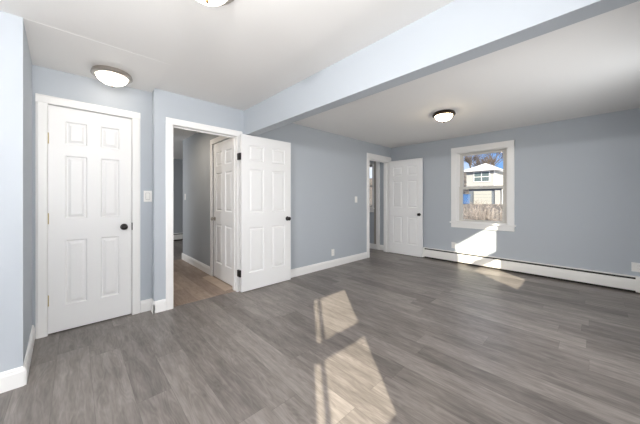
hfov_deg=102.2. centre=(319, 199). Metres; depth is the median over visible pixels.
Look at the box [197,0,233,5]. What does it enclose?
ceiling lamp
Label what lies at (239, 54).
ceiling
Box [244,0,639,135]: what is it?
beam
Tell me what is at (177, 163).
wall
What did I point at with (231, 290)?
trim
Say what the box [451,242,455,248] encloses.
wall outlet
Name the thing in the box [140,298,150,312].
baseboard
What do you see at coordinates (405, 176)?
door
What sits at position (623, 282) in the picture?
baseboard heater
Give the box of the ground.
[370,173,502,220]
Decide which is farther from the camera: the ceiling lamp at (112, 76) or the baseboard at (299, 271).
the baseboard at (299, 271)
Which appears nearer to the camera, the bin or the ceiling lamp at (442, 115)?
the ceiling lamp at (442, 115)
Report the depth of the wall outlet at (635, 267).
3.30 m
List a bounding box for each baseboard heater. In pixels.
[173,233,182,240]
[423,247,639,292]
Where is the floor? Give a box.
[0,240,639,423]
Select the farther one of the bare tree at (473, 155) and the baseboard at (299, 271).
the bare tree at (473, 155)
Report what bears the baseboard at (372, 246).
attached to the wall at (577, 180)
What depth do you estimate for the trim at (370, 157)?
5.79 m
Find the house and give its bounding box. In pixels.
[464,163,502,203]
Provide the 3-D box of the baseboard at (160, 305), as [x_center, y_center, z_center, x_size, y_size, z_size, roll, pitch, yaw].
[-1.695,1.129,2.727,0.115,0.122,0.016,0,0,-43]
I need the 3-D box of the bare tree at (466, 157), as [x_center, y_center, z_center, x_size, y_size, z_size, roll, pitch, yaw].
[34.421,-6.001,54.945,7.581,7.981,5.753,0,0,18]
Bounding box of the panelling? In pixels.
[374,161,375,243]
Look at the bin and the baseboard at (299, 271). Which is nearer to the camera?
the baseboard at (299, 271)
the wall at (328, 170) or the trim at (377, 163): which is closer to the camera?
the wall at (328, 170)
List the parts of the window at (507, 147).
sash, sash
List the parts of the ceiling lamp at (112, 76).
lamp shade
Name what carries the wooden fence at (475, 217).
on the ground
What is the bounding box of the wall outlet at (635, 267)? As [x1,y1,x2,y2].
[631,262,639,271]
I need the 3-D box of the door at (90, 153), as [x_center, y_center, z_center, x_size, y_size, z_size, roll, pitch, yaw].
[-2.179,0.176,2.472,0.608,2.008,0.161,0,0,-43]
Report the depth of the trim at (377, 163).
6.08 m
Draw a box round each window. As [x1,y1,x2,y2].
[370,162,373,211]
[449,140,515,231]
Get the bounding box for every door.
[48,105,131,333]
[211,138,231,285]
[237,134,290,291]
[389,158,422,256]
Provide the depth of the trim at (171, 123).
2.99 m
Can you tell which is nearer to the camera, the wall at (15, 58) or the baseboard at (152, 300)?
the wall at (15, 58)
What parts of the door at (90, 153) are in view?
knob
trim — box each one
[35,93,140,338]
[166,117,241,309]
[173,290,233,306]
[210,136,228,275]
[367,153,390,257]
[376,162,379,249]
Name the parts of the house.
pane, pane, garage door, entry door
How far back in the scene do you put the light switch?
2.76 m
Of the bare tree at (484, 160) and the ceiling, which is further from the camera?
the bare tree at (484, 160)
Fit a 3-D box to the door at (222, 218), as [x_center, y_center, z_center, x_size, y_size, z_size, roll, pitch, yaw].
[-1.406,0.170,3.720,0.098,2.025,0.735,0,0,-43]
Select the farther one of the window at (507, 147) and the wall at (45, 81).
the window at (507, 147)
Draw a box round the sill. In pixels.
[203,275,231,290]
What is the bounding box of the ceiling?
[0,0,639,159]
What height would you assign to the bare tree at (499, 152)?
7.228 m
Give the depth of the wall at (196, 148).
4.51 m
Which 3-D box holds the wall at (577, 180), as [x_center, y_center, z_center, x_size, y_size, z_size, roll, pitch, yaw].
[1.190,0.013,6.419,0.140,2.353,9.120,0,0,-43]
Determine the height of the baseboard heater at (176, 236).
0.205 m
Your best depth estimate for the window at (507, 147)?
4.52 m
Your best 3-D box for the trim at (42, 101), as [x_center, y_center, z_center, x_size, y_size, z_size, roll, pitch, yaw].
[-2.195,0.143,2.498,0.742,2.094,0.138,0,0,-43]
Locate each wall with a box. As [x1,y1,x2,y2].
[0,11,31,372]
[32,65,151,326]
[152,88,390,300]
[173,159,182,233]
[183,132,218,275]
[370,108,639,275]
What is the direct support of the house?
on the ground
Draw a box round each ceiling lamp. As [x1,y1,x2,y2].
[90,65,132,87]
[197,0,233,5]
[432,109,455,122]
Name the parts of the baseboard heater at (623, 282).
panel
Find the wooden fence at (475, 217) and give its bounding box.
[463,198,502,220]
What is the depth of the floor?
1.97 m
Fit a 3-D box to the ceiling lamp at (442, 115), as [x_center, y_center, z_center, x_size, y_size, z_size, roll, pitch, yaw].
[1.659,-1.093,3.461,0.282,0.140,0.282,0,0,-43]
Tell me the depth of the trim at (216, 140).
4.00 m
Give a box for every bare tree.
[464,155,475,167]
[465,154,502,166]
[469,155,497,166]
[482,152,502,165]
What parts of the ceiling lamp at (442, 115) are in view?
lamp shade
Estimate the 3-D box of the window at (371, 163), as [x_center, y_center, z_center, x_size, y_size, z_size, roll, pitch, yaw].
[0.997,-0.288,6.591,0.185,1.207,1.005,0,0,-43]
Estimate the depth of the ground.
30.39 m
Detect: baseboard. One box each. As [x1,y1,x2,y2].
[0,365,24,393]
[23,325,34,384]
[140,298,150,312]
[150,298,154,313]
[153,299,165,313]
[182,253,209,274]
[291,252,366,277]
[370,243,375,248]
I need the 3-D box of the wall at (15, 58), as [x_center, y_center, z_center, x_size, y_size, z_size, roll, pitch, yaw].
[-2.258,0.013,1.926,0.120,2.353,0.885,0,0,-45]
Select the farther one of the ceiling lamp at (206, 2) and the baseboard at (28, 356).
the baseboard at (28, 356)
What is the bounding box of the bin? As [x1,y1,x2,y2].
[463,194,470,203]
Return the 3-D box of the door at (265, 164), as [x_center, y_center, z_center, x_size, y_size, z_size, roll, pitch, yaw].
[-0.734,0.175,3.539,0.801,2.010,0.161,0,0,-43]
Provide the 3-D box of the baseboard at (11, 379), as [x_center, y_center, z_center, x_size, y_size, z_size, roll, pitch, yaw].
[-3.113,1.129,0.496,3.364,0.122,0.016,0,0,-43]
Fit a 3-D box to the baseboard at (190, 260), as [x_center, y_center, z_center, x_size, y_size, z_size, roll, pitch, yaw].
[-2.222,1.129,4.585,0.016,0.122,1.488,0,0,-43]

